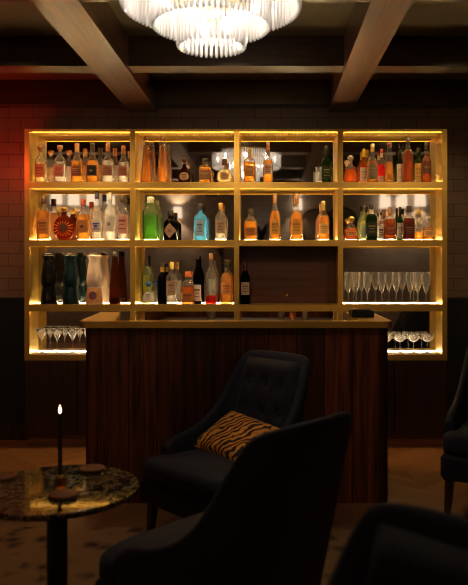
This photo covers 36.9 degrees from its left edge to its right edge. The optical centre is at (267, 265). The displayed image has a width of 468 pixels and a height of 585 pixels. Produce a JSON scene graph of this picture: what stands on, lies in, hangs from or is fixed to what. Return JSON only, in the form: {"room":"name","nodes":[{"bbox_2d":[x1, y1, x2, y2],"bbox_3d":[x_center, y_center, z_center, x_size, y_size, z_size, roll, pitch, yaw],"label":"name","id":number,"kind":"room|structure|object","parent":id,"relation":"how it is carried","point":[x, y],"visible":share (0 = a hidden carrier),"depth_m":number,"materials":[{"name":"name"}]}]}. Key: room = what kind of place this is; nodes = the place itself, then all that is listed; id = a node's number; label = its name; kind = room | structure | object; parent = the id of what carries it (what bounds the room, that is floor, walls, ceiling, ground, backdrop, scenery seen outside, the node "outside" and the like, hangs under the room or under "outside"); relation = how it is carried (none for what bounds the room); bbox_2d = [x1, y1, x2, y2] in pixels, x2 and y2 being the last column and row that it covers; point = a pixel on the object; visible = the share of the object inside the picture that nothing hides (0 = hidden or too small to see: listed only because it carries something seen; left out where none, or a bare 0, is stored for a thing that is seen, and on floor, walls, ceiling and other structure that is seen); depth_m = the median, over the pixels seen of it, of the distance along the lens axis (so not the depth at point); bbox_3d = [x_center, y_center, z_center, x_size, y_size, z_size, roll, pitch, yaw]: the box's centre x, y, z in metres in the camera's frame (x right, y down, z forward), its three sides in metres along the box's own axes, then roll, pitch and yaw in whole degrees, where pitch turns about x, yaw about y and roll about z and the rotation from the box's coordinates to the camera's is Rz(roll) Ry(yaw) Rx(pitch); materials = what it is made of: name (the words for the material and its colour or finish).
{"room":"bar","nodes":[
{"label":"bar","id":0,"kind":"room"},
{"bbox_2d":[0,108,467,296],"bbox_3d":[-0.550,-0.035,5.710,7.700,2.870,0.100,0,0,0],"label":"wall","id":1,"kind":"structure","parent":0,"point":[13,121],"depth_m":5.66,"materials":[{"name":"brown brick"}]},
{"bbox_2d":[0,297,24,424],"bbox_3d":[-3.143,0.766,5.640,2.514,1.027,0.040,0,0,0],"label":"wainscoting","id":2,"kind":"structure","parent":1,"relation":"attached to","point":[12,362],"depth_m":5.63,"materials":[{"name":"black wood"}]},
{"bbox_2d":[0,425,27,439],"bbox_3d":[-3.143,1.340,5.645,2.514,0.120,0.030,0,0,0],"label":"baseboard","id":3,"kind":"structure","parent":1,"relation":"attached to","point":[8,432],"depth_m":5.63,"materials":[{"name":"brown wood"}]},
{"bbox_2d":[447,297,467,412],"bbox_3d":[2.344,0.766,5.640,1.913,1.027,0.040,0,0,0],"label":"wainscoting","id":4,"kind":"structure","parent":1,"relation":"attached to","point":[457,307],"depth_m":5.63,"materials":[{"name":"black wood"}]},
{"bbox_2d":[0,2,467,79],"bbox_3d":[-0.550,-1.495,2.055,7.700,0.050,7.210,0,0,0],"label":"ceiling","id":5,"kind":"structure","parent":0,"point":[16,18],"depth_m":4.30,"materials":[{"name":"brown paint"}]},
{"bbox_2d":[30,0,157,111],"bbox_3d":[-1.004,-1.357,2.055,0.228,0.225,7.210,0,0,0],"label":"ceiling beam","id":6,"kind":"structure","parent":5,"relation":"attached to","point":[94,31],"depth_m":4.04,"materials":[{"name":"brown wood"}]},
{"bbox_2d":[119,0,301,57],"bbox_3d":[-0.250,-1.217,3.100,0.801,0.504,0.801,0,0,-39],"label":"chandelier","id":7,"kind":"object","parent":5,"relation":"hanging from","point":[192,24],"visible":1,"depth_m":3.10,"materials":[{"name":"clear glass"}]},
{"bbox_2d":[0,36,467,72],"bbox_3d":[-0.550,-1.373,4.550,7.700,0.193,0.160,0,0,0],"label":"ceiling beam","id":8,"kind":"structure","parent":5,"relation":"attached to","point":[18,54],"depth_m":4.47,"materials":[{"name":"brown wood"}]},
{"bbox_2d":[0,80,467,107],"bbox_3d":[-0.550,-1.373,5.590,7.700,0.193,0.140,0,0,0],"label":"ceiling beam","id":9,"kind":"structure","parent":5,"relation":"attached to","point":[13,93],"depth_m":5.52,"materials":[{"name":"brown wood"}]},
{"bbox_2d":[0,0,467,1],"bbox_3d":[-0.550,-1.373,3.298,7.700,0.193,0.176,0,0,0],"label":"ceiling beam","id":10,"kind":"structure","parent":5,"relation":"attached to","point":[0,0],"depth_m":3.37,"materials":[{"name":"brown wood"}]},
{"bbox_2d":[328,0,412,111],"bbox_3d":[0.583,-1.357,2.055,0.195,0.225,7.210,0,0,0],"label":"ceiling beam","id":11,"kind":"structure","parent":5,"relation":"attached to","point":[372,25],"depth_m":4.02,"materials":[{"name":"brown wood"}]},
{"bbox_2d":[0,440,467,526],"bbox_3d":[-0.550,1.425,2.055,7.700,0.050,7.210,0,0,0],"label":"floor","id":12,"kind":"structure","parent":0,"point":[414,477],"depth_m":4.44,"materials":[{"name":"brown wood"}]},
{"bbox_2d":[0,527,353,584],"bbox_3d":[-0.835,1.397,1.970,3.530,0.006,3.540,0,0,0],"label":"rug","id":13,"kind":"object","parent":12,"relation":"on","point":[23,550],"visible":0.33,"depth_m":3.42,"materials":[{"name":"brown carpet"}]},
{"bbox_2d":[0,465,138,584],"bbox_3d":[-0.810,1.122,2.690,0.620,0.544,0.620,0,0,0],"label":"side table","id":14,"kind":"object","parent":13,"relation":"on","point":[25,498],"visible":0.85,"depth_m":2.65,"materials":[{"name":"stone"}]},
{"bbox_2d":[0,471,16,481],"bbox_3d":[-1.058,0.843,2.800,0.104,0.014,0.104,0,0,0],"label":"coaster","id":15,"kind":"object","parent":14,"relation":"on","point":[6,476],"visible":1,"depth_m":2.79,"materials":[{"name":"ceramic"}]},
{"bbox_2d":[53,474,66,487],"bbox_3d":[-0.802,0.827,2.700,0.050,0.044,0.050,0,0,0],"label":"candle holder","id":16,"kind":"object","parent":14,"relation":"on","point":[60,481],"visible":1,"depth_m":2.68,"materials":[{"name":"brown glass"}]},
{"bbox_2d":[58,407,61,474],"bbox_3d":[-0.802,0.687,2.700,0.016,0.298,0.015,0,0,0],"label":"taper candle","id":17,"kind":"object","parent":16,"relation":"in","point":[59,415],"visible":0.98,"depth_m":2.69,"materials":[{"name":"black wax"}]},
{"bbox_2d":[49,489,77,500],"bbox_3d":[-0.752,0.843,2.576,0.104,0.014,0.104,0,0,0],"label":"coaster","id":18,"kind":"object","parent":14,"relation":"on","point":[63,494],"visible":1,"depth_m":2.56,"materials":[{"name":"leather"}]},
{"bbox_2d":[79,464,104,473],"bbox_3d":[-0.732,0.843,2.909,0.104,0.014,0.104,0,0,0],"label":"coaster","id":19,"kind":"object","parent":14,"relation":"on","point":[89,468],"visible":1,"depth_m":2.89,"materials":[{"name":"ceramic"}]},
{"bbox_2d":[95,411,350,584],"bbox_3d":[-0.134,0.931,2.357,0.739,0.925,0.628,0,0,41],"label":"armchair","id":20,"kind":"object","parent":13,"relation":"on","point":[269,520],"visible":1,"depth_m":2.08,"materials":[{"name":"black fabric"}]},
{"bbox_2d":[99,512,203,584],"bbox_3d":[-0.186,1.010,2.403,0.600,0.119,0.610,0,0,41],"label":"armrest","id":21,"kind":"object","parent":20,"relation":"on","point":[113,569],"depth_m":2.34,"materials":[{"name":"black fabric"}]},
{"bbox_2d":[141,350,309,530],"bbox_3d":[-0.188,0.931,3.572,0.628,0.925,0.739,0,0,45],"label":"armchair","id":22,"kind":"object","parent":13,"relation":"on","point":[270,387],"visible":0.52,"depth_m":3.61,"materials":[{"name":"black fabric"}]},
{"bbox_2d":[144,448,233,500],"bbox_3d":[-0.237,1.010,3.523,0.610,0.119,0.600,0,0,45],"label":"seat cushion","id":23,"kind":"object","parent":22,"relation":"on","point":[189,474],"depth_m":3.35,"materials":[{"name":"black fabric"}]},
{"bbox_2d":[191,411,278,460],"bbox_3d":[-0.166,0.888,3.622,0.269,0.200,0.438,0,0,-39],"label":"throw cushion","id":24,"kind":"object","parent":22,"relation":"on","point":[226,438],"visible":0.64,"depth_m":3.57,"materials":[{"name":"fabric"}]},
{"bbox_2d":[327,502,467,584],"bbox_3d":[0.142,0.931,1.022,0.628,0.925,0.739,0,0,45],"label":"armchair","id":25,"kind":"object","parent":13,"relation":"on","point":[391,543],"visible":1,"depth_m":1.31,"materials":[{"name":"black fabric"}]},
{"bbox_2d":[80,312,391,502],"bbox_3d":[-0.226,0.863,4.530,1.920,1.075,0.860,0,0,0],"label":"bar counter","id":26,"kind":"object","parent":12,"relation":"on","point":[148,382],"depth_m":4.13,"materials":[{"name":"brown wood"}]},
{"bbox_2d":[349,309,373,316],"bbox_3d":[0.600,0.304,4.500,0.140,0.040,0.180,0,0,0],"label":"serving tray","id":27,"kind":"object","parent":26,"relation":"on","point":[352,312],"visible":1,"depth_m":4.41,"materials":[{"name":"black plastic"}]},
{"bbox_2d":[25,360,446,445],"bbox_3d":[-0.249,1.065,5.513,3.265,0.669,0.205,0,0,0],"label":"base cabinet","id":28,"kind":"object","parent":12,"relation":"on","point":[417,389],"visible":0.34,"depth_m":5.41,"materials":[{"name":"brown wood"}]},
{"bbox_2d":[24,129,446,359],"bbox_3d":[-0.248,-0.165,5.528,3.267,1.789,0.244,0,0,0],"label":"shelving","id":29,"kind":"object","parent":28,"relation":"on","point":[303,279],"visible":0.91,"depth_m":5.62,"materials":[{"name":"gold metal"}]},
{"bbox_2d":[34,145,46,181],"bbox_3d":[-1.782,-0.798,5.494,0.097,0.297,0.099,0,0,0],"label":"glass bottle","id":30,"kind":"object","parent":29,"relation":"on","point":[39,168],"visible":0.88,"depth_m":5.46,"materials":[{"name":"glass"}]},
{"bbox_2d":[35,328,48,352],"bbox_3d":[-1.781,0.588,5.515,0.107,0.190,0.107,0,0,0],"label":"martini glass","id":31,"kind":"object","parent":29,"relation":"on","point":[37,330],"visible":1,"depth_m":5.50,"materials":[{"name":"clear glass"}]},
{"bbox_2d":[35,328,48,338],"bbox_3d":[-1.781,0.540,5.515,0.107,0.094,0.107,0,0,0],"label":"bowl","id":32,"kind":"object","parent":31,"relation":"on","point":[37,330],"depth_m":5.49,"materials":[{"name":"clear glass"}]},
{"bbox_2d":[37,196,50,239],"bbox_3d":[-1.758,-0.376,5.494,0.099,0.348,0.101,0,0,0],"label":"glass bottle","id":33,"kind":"object","parent":29,"relation":"on","point":[42,223],"visible":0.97,"depth_m":5.45,"materials":[{"name":"orange glass"}]},
{"bbox_2d":[40,252,57,304],"bbox_3d":[-1.718,0.094,5.490,0.136,0.409,0.136,0,0,0],"label":"ceramic bottle","id":34,"kind":"object","parent":29,"relation":"on","point":[48,274],"visible":1,"depth_m":5.44,"materials":[{"name":"black ceramic"}]},
{"bbox_2d":[50,328,63,352],"bbox_3d":[-1.661,0.588,5.515,0.107,0.190,0.107,0,0,0],"label":"martini glass","id":35,"kind":"object","parent":29,"relation":"on","point":[51,329],"visible":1,"depth_m":5.50,"materials":[{"name":"clear glass"}]},
{"bbox_2d":[50,328,63,338],"bbox_3d":[-1.661,0.540,5.515,0.107,0.094,0.107,0,0,0],"label":"bowl","id":36,"kind":"object","parent":35,"relation":"on","point":[51,329],"depth_m":5.49,"materials":[{"name":"clear glass"}]},
{"bbox_2d":[54,145,65,181],"bbox_3d":[-1.633,-0.798,5.494,0.094,0.297,0.096,0,0,0],"label":"glass bottle","id":37,"kind":"object","parent":29,"relation":"on","point":[58,168],"visible":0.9,"depth_m":5.46,"materials":[{"name":"clear glass"}]},
{"bbox_2d":[54,207,73,239],"bbox_3d":[-1.601,-0.333,5.495,0.165,0.262,0.070,0,0,0],"label":"decanter","id":38,"kind":"object","parent":29,"relation":"on","point":[63,225],"visible":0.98,"depth_m":5.47,"materials":[{"name":"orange glass"}]},
{"bbox_2d":[62,252,79,304],"bbox_3d":[-1.545,0.094,5.490,0.136,0.409,0.136,0,0,0],"label":"ceramic bottle","id":39,"kind":"object","parent":29,"relation":"on","point":[70,274],"visible":1,"depth_m":5.44,"materials":[{"name":"teal ceramic"}]},
{"bbox_2d":[66,328,79,352],"bbox_3d":[-1.540,0.588,5.515,0.107,0.190,0.107,0,0,0],"label":"martini glass","id":40,"kind":"object","parent":29,"relation":"on","point":[67,330],"visible":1,"depth_m":5.50,"materials":[{"name":"clear glass"}]},
{"bbox_2d":[66,328,79,339],"bbox_3d":[-1.540,0.540,5.515,0.107,0.094,0.107,0,0,0],"label":"bowl","id":41,"kind":"object","parent":40,"relation":"on","point":[67,330],"depth_m":5.49,"materials":[{"name":"clear glass"}]},
{"bbox_2d":[71,143,82,181],"bbox_3d":[-1.499,-0.806,5.494,0.094,0.313,0.096,0,0,0],"label":"glass bottle","id":42,"kind":"object","parent":29,"relation":"on","point":[75,169],"visible":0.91,"depth_m":5.46,"materials":[{"name":"orange glass"}]},
{"bbox_2d":[76,199,89,239],"bbox_3d":[-1.448,-0.364,5.494,0.099,0.325,0.101,0,0,0],"label":"glass bottle","id":43,"kind":"object","parent":29,"relation":"on","point":[81,225],"visible":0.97,"depth_m":5.45,"materials":[{"name":"orange glass"}]},
{"bbox_2d":[86,143,98,181],"bbox_3d":[-1.378,-0.808,5.494,0.094,0.317,0.096,0,0,0],"label":"glass bottle","id":44,"kind":"object","parent":29,"relation":"on","point":[91,170],"visible":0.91,"depth_m":5.47,"materials":[{"name":"orange glass"}]},
{"bbox_2d":[86,252,102,304],"bbox_3d":[-1.361,0.094,5.490,0.136,0.409,0.136,0,0,0],"label":"ceramic bottle","id":45,"kind":"object","parent":29,"relation":"on","point":[94,279],"visible":1,"depth_m":5.44,"materials":[{"name":"white ceramic"}]},
{"bbox_2d":[89,291,96,299],"bbox_3d":[-1.361,0.230,5.428,0.061,0.067,0.012,0,0,0],"label":"label","id":46,"kind":"object","parent":45,"relation":"on","point":[92,294],"depth_m":5.43,"materials":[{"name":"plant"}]},
{"bbox_2d":[91,191,102,239],"bbox_3d":[-1.342,-0.394,5.494,0.088,0.384,0.090,0,0,0],"label":"glass bottle","id":47,"kind":"object","parent":29,"relation":"on","point":[95,223],"visible":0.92,"depth_m":5.47,"materials":[{"name":"clear glass"}]},
{"bbox_2d":[102,143,113,181],"bbox_3d":[-1.256,-0.808,5.494,0.091,0.317,0.093,0,0,0],"label":"glass bottle","id":48,"kind":"object","parent":29,"relation":"on","point":[106,169],"visible":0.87,"depth_m":5.46,"materials":[{"name":"clear glass"}]},
{"bbox_2d":[104,192,115,239],"bbox_3d":[-1.240,-0.390,5.494,0.085,0.376,0.087,0,0,0],"label":"glass bottle","id":49,"kind":"object","parent":29,"relation":"on","point":[109,215],"visible":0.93,"depth_m":5.46,"materials":[{"name":"beige"}]},
{"bbox_2d":[109,251,120,303],"bbox_3d":[-1.201,0.090,5.495,0.094,0.417,0.094,0,0,0],"label":"glass bottle","id":50,"kind":"object","parent":29,"relation":"on","point":[114,293],"visible":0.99,"depth_m":5.47,"materials":[{"name":"glass"}]},
{"bbox_2d":[117,195,128,239],"bbox_3d":[-1.138,-0.380,5.494,0.094,0.356,0.096,0,0,0],"label":"glass bottle","id":51,"kind":"object","parent":29,"relation":"on","point":[121,218],"visible":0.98,"depth_m":5.46,"materials":[{"name":"clear glass"}]},
{"bbox_2d":[118,146,128,181],"bbox_3d":[-1.134,-0.796,5.494,0.086,0.293,0.088,0,0,0],"label":"glass bottle","id":52,"kind":"object","parent":29,"relation":"on","point":[122,170],"visible":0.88,"depth_m":5.46,"materials":[{"name":"clear glass"}]},
{"bbox_2d":[142,255,150,302],"bbox_3d":[-0.965,0.107,5.562,0.072,0.382,0.072,0,0,0],"label":"glass bottle","id":53,"kind":"object","parent":29,"relation":"on","point":[146,256],"visible":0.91,"depth_m":5.57,"materials":[{"name":"glass"}]},
{"bbox_2d":[141,136,151,181],"bbox_3d":[-0.954,-0.835,5.495,0.090,0.372,0.090,0,0,0],"label":"glass bottle","id":54,"kind":"object","parent":29,"relation":"on","point":[146,138],"visible":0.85,"depth_m":5.50,"materials":[{"name":"glass"}]},
{"bbox_2d":[142,281,154,303],"bbox_3d":[-0.930,0.209,5.450,0.109,0.178,0.066,0,0,0],"label":"glass bottle","id":55,"kind":"object","parent":29,"relation":"on","point":[147,296],"visible":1,"depth_m":5.42,"materials":[{"name":"clear glass"}]},
{"bbox_2d":[143,196,157,239],"bbox_3d":[-0.922,-0.374,5.495,0.119,0.345,0.119,0,0,0],"label":"glass bottle","id":56,"kind":"object","parent":29,"relation":"on","point":[150,221],"visible":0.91,"depth_m":5.44,"materials":[{"name":"green glass"}]},
{"bbox_2d":[157,263,165,303],"bbox_3d":[-0.833,0.139,5.500,0.071,0.319,0.071,0,0,0],"label":"glass bottle","id":57,"kind":"object","parent":29,"relation":"on","point":[161,283],"visible":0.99,"depth_m":5.47,"materials":[{"name":"black glass"}]},
{"bbox_2d":[157,136,167,181],"bbox_3d":[-0.828,-0.833,5.495,0.090,0.368,0.090,0,0,0],"label":"glass bottle","id":58,"kind":"object","parent":29,"relation":"on","point":[162,138],"visible":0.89,"depth_m":5.50,"materials":[{"name":"glass"}]},
{"bbox_2d":[163,210,177,239],"bbox_3d":[-0.765,-0.319,5.494,0.110,0.235,0.112,0,0,0],"label":"glass bottle","id":59,"kind":"object","parent":29,"relation":"on","point":[170,228],"visible":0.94,"depth_m":5.45,"materials":[{"name":"black glass"}]},
{"bbox_2d":[166,262,177,303],"bbox_3d":[-0.752,0.133,5.469,0.086,0.330,0.088,0,0,0],"label":"glass bottle","id":60,"kind":"object","parent":29,"relation":"on","point":[170,285],"visible":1,"depth_m":5.43,"materials":[{"name":"clear glass"}]},
{"bbox_2d":[178,159,190,181],"bbox_3d":[-0.655,-0.745,5.495,0.107,0.191,0.067,0,0,0],"label":"glass bottle","id":61,"kind":"object","parent":29,"relation":"on","point":[184,175],"visible":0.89,"depth_m":5.47,"materials":[{"name":"brown glass"}]},
{"bbox_2d":[181,271,193,304],"bbox_3d":[-0.624,0.170,5.459,0.098,0.256,0.099,0,0,0],"label":"glass bottle","id":62,"kind":"object","parent":29,"relation":"on","point":[187,292],"visible":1,"depth_m":5.42,"materials":[{"name":"orange glass"}]},
{"bbox_2d":[193,256,201,303],"bbox_3d":[-0.557,0.109,5.529,0.071,0.378,0.073,0,0,0],"label":"glass bottle","id":63,"kind":"object","parent":29,"relation":"on","point":[197,275],"visible":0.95,"depth_m":5.50,"materials":[{"name":"black glass"}]},
{"bbox_2d":[194,204,206,235],"bbox_3d":[-0.531,-0.344,5.494,0.100,0.286,0.072,0,0,0],"label":"glass bottle","id":64,"kind":"object","parent":29,"relation":"on","point":[199,224],"visible":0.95,"depth_m":5.46,"materials":[{"name":"blue glass"}]},
{"bbox_2d":[199,158,210,181],"bbox_3d":[-0.494,-0.747,5.494,0.094,0.195,0.096,0,0,0],"label":"decanter","id":65,"kind":"object","parent":29,"relation":"on","point":[203,174],"visible":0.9,"depth_m":5.45,"materials":[{"name":"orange glass"}]},
{"bbox_2d":[205,253,215,303],"bbox_3d":[-0.445,0.100,5.470,0.086,0.397,0.087,0,0,0],"label":"glass bottle","id":66,"kind":"object","parent":29,"relation":"on","point":[209,299],"visible":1,"depth_m":5.44,"materials":[{"name":"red glass"}]},
{"bbox_2d":[215,203,225,239],"bbox_3d":[-0.371,-0.348,5.494,0.086,0.294,0.088,0,0,0],"label":"glass bottle","id":67,"kind":"object","parent":29,"relation":"on","point":[219,223],"visible":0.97,"depth_m":5.45,"materials":[{"name":"clear glass"}]},
{"bbox_2d":[217,159,231,181],"bbox_3d":[-0.342,-0.745,5.495,0.126,0.191,0.070,0,0,0],"label":"glass bottle","id":68,"kind":"object","parent":29,"relation":"on","point":[224,175],"visible":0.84,"depth_m":5.46,"materials":[{"name":"glass"}]},
{"bbox_2d":[220,260,231,303],"bbox_3d":[-0.325,0.125,5.479,0.094,0.346,0.096,0,0,0],"label":"glass bottle","id":69,"kind":"object","parent":29,"relation":"on","point":[226,277],"visible":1,"depth_m":5.44,"materials":[{"name":"orange glass"}]},
{"bbox_2d":[240,262,249,303],"bbox_3d":[-0.178,0.133,5.494,0.078,0.330,0.080,0,0,0],"label":"wine bottle","id":70,"kind":"object","parent":29,"relation":"on","point":[245,278],"visible":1,"depth_m":5.46,"materials":[{"name":"black glass"}]},
{"bbox_2d":[244,148,254,181],"bbox_3d":[-0.145,-0.786,5.494,0.088,0.273,0.090,0,0,0],"label":"glass bottle","id":71,"kind":"object","parent":29,"relation":"on","point":[248,170],"visible":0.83,"depth_m":5.45,"materials":[{"name":"orange glass"}]},
{"bbox_2d":[244,209,256,239],"bbox_3d":[-0.137,-0.325,5.494,0.102,0.246,0.073,0,0,0],"label":"glass bottle","id":72,"kind":"object","parent":29,"relation":"on","point":[248,231],"visible":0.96,"depth_m":5.46,"materials":[{"name":"orange glass"}]},
{"bbox_2d":[263,142,272,181],"bbox_3d":[0.000,-0.812,5.494,0.077,0.324,0.079,0,0,0],"label":"glass bottle","id":73,"kind":"object","parent":29,"relation":"on","point":[267,168],"visible":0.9,"depth_m":5.48,"materials":[{"name":"orange glass"}]},
{"bbox_2d":[270,193,279,239],"bbox_3d":[0.055,-0.388,5.494,0.085,0.372,0.086,0,0,0],"label":"glass bottle","id":74,"kind":"object","parent":29,"relation":"on","point":[275,223],"visible":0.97,"depth_m":5.46,"materials":[{"name":"orange glass"}]},
{"bbox_2d":[290,194,302,239],"bbox_3d":[0.224,-0.384,5.494,0.097,0.364,0.099,0,0,0],"label":"glass bottle","id":75,"kind":"object","parent":29,"relation":"on","point":[296,226],"visible":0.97,"depth_m":5.46,"materials":[{"name":"orange glass"}]},
{"bbox_2d":[318,201,328,239],"bbox_3d":[0.436,-0.356,5.494,0.093,0.309,0.094,0,0,0],"label":"glass bottle","id":76,"kind":"object","parent":29,"relation":"on","point":[323,221],"visible":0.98,"depth_m":5.46,"materials":[{"name":"orange glass"}]},
{"bbox_2d":[321,146,331,181],"bbox_3d":[0.459,-0.796,5.494,0.083,0.293,0.085,0,0,0],"label":"glass bottle","id":77,"kind":"object","parent":29,"relation":"on","point":[326,164],"visible":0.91,"depth_m":5.46,"materials":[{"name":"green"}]},
{"bbox_2d":[344,272,352,304],"bbox_3d":[0.626,0.173,5.455,0.068,0.250,0.068,0,0,0],"label":"champagne flute","id":78,"kind":"object","parent":29,"relation":"on","point":[344,272],"visible":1,"depth_m":5.45,"materials":[{"name":"clear glass"}]},
{"bbox_2d":[344,155,356,181],"bbox_3d":[0.648,-0.759,5.495,0.107,0.218,0.069,0,0,0],"label":"decanter","id":79,"kind":"object","parent":29,"relation":"on","point":[350,175],"visible":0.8,"depth_m":5.47,"materials":[{"name":"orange glass"}]},
{"bbox_2d":[345,216,357,239],"bbox_3d":[0.655,-0.295,5.495,0.107,0.188,0.076,0,0,0],"label":"decanter","id":80,"kind":"object","parent":29,"relation":"on","point":[350,233],"visible":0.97,"depth_m":5.47,"materials":[{"name":"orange glass"}]},
{"bbox_2d":[359,205,365,239],"bbox_3d":[0.761,-0.343,5.550,0.071,0.283,0.072,0,0,0],"label":"glass bottle","id":81,"kind":"object","parent":29,"relation":"on","point":[363,206],"visible":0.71,"depth_m":5.52,"materials":[{"name":"glass"}]},
{"bbox_2d":[359,149,366,181],"bbox_3d":[0.760,-0.789,5.549,0.071,0.279,0.073,0,0,0],"label":"glass bottle","id":82,"kind":"object","parent":29,"relation":"on","point":[362,167],"visible":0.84,"depth_m":5.52,"materials":[{"name":"orange glass"}]},
{"bbox_2d":[363,272,371,304],"bbox_3d":[0.774,0.173,5.455,0.068,0.250,0.068,0,0,0],"label":"champagne flute","id":83,"kind":"object","parent":29,"relation":"on","point":[363,272],"visible":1,"depth_m":5.45,"materials":[{"name":"clear glass"}]},
{"bbox_2d":[365,204,376,239],"bbox_3d":[0.808,-0.344,5.474,0.088,0.284,0.089,0,0,0],"label":"glass bottle","id":84,"kind":"object","parent":29,"relation":"on","point":[371,218],"visible":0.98,"depth_m":5.43,"materials":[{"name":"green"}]},
{"bbox_2d":[367,144,377,181],"bbox_3d":[0.817,-0.802,5.474,0.084,0.305,0.086,0,0,0],"label":"glass bottle","id":85,"kind":"object","parent":29,"relation":"on","point":[372,169],"visible":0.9,"depth_m":5.44,"materials":[{"name":"orange glass"}]},
{"bbox_2d":[377,212,383,239],"bbox_3d":[0.894,-0.315,5.549,0.056,0.227,0.057,0,0,0],"label":"glass bottle","id":86,"kind":"object","parent":29,"relation":"on","point":[380,229],"visible":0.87,"depth_m":5.53,"materials":[{"name":"clear glass"}]},
{"bbox_2d":[378,149,384,181],"bbox_3d":[0.901,-0.789,5.554,0.068,0.280,0.070,0,0,0],"label":"glass bottle","id":87,"kind":"object","parent":29,"relation":"on","point":[381,167],"visible":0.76,"depth_m":5.53,"materials":[{"name":"red glass"}]},
{"bbox_2d":[377,272,385,304],"bbox_3d":[0.887,0.173,5.455,0.068,0.250,0.068,0,0,0],"label":"champagne flute","id":88,"kind":"object","parent":29,"relation":"on","point":[378,272],"visible":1,"depth_m":5.45,"materials":[{"name":"clear glass"}]},
{"bbox_2d":[384,143,393,181],"bbox_3d":[0.949,-0.806,5.475,0.080,0.313,0.080,0,0,0],"label":"glass bottle","id":89,"kind":"object","parent":29,"relation":"on","point":[389,170],"visible":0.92,"depth_m":5.45,"materials":[{"name":"orange glass"}]},
{"bbox_2d":[384,207,395,239],"bbox_3d":[0.954,-0.332,5.474,0.095,0.260,0.097,0,0,0],"label":"glass bottle","id":90,"kind":"object","parent":29,"relation":"on","point":[389,224],"visible":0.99,"depth_m":5.44,"materials":[{"name":"orange glass"}]},
{"bbox_2d":[392,272,400,304],"bbox_3d":[0.999,0.173,5.455,0.068,0.250,0.068,0,0,0],"label":"champagne flute","id":91,"kind":"object","parent":29,"relation":"on","point":[392,272],"visible":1,"depth_m":5.45,"materials":[{"name":"clear glass"}]},
{"bbox_2d":[396,149,402,181],"bbox_3d":[1.048,-0.789,5.554,0.067,0.280,0.068,0,0,0],"label":"glass bottle","id":92,"kind":"object","parent":29,"relation":"on","point":[399,164],"visible":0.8,"depth_m":5.53,"materials":[{"name":"black"}]},
{"bbox_2d":[396,207,402,239],"bbox_3d":[1.047,-0.335,5.549,0.059,0.267,0.060,0,0,0],"label":"glass bottle","id":93,"kind":"object","parent":29,"relation":"on","point":[399,222],"visible":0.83,"depth_m":5.53,"materials":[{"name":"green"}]},
{"bbox_2d":[403,137,413,181],"bbox_3d":[1.095,-0.828,5.475,0.084,0.356,0.084,0,0,0],"label":"glass bottle","id":94,"kind":"object","parent":29,"relation":"on","point":[408,159],"visible":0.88,"depth_m":5.45,"materials":[{"name":"orange glass"}]},
{"bbox_2d":[402,206,414,239],"bbox_3d":[1.101,-0.336,5.474,0.097,0.268,0.099,0,0,0],"label":"glass bottle","id":95,"kind":"object","parent":29,"relation":"on","point":[408,226],"visible":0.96,"depth_m":5.44,"materials":[{"name":"red glass"}]},
{"bbox_2d":[406,272,414,304],"bbox_3d":[1.109,0.173,5.455,0.068,0.250,0.068,0,0,0],"label":"champagne flute","id":96,"kind":"object","parent":29,"relation":"on","point":[406,272],"visible":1,"depth_m":5.45,"materials":[{"name":"clear glass"}]},
{"bbox_2d":[406,272,414,292],"bbox_3d":[1.109,0.131,5.455,0.068,0.165,0.068,0,0,0],"label":"bowl","id":97,"kind":"object","parent":96,"relation":"on","point":[406,272],"depth_m":5.45,"materials":[{"name":"clear glass"}]},
{"bbox_2d":[414,148,420,181],"bbox_3d":[1.189,-0.793,5.554,0.067,0.287,0.068,0,0,0],"label":"glass bottle","id":98,"kind":"object","parent":29,"relation":"on","point":[417,163],"visible":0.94,"depth_m":5.53,"materials":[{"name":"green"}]},
{"bbox_2d":[415,218,422,239],"bbox_3d":[1.197,-0.291,5.530,0.074,0.178,0.074,0,0,0],"label":"glass bottle","id":99,"kind":"object","parent":29,"relation":"on","point":[418,235],"visible":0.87,"depth_m":5.51,"materials":[{"name":"orange glass"}]},
{"bbox_2d":[421,142,430,181],"bbox_3d":[1.242,-0.811,5.489,0.078,0.324,0.080,0,0,0],"label":"glass bottle","id":100,"kind":"object","parent":29,"relation":"on","point":[426,161],"visible":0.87,"depth_m":5.46,"materials":[{"name":"orange glass"}]},
{"bbox_2d":[422,216,433,239],"bbox_3d":[1.254,-0.295,5.474,0.091,0.186,0.069,0,0,0],"label":"glass bottle","id":101,"kind":"object","parent":29,"relation":"on","point":[428,233],"visible":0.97,"depth_m":5.45,"materials":[{"name":"orange glass"}]},
{"bbox_2d":[440,347,467,512],"bbox_3d":[1.413,0.881,4.038,0.703,1.036,0.828,0,0,26],"label":"armchair","id":102,"kind":"object","parent":12,"relation":"on","point":[454,460],"visible":1,"depth_m":3.84,"materials":[{"name":"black fabric"}]},
{"bbox_2d":[442,419,467,455],"bbox_3d":[1.379,0.970,3.968,0.683,0.133,0.672,0,0,26],"label":"seat cushion","id":103,"kind":"object","parent":102,"relation":"on","point":[455,438],"depth_m":3.82,"materials":[{"name":"black fabric"}]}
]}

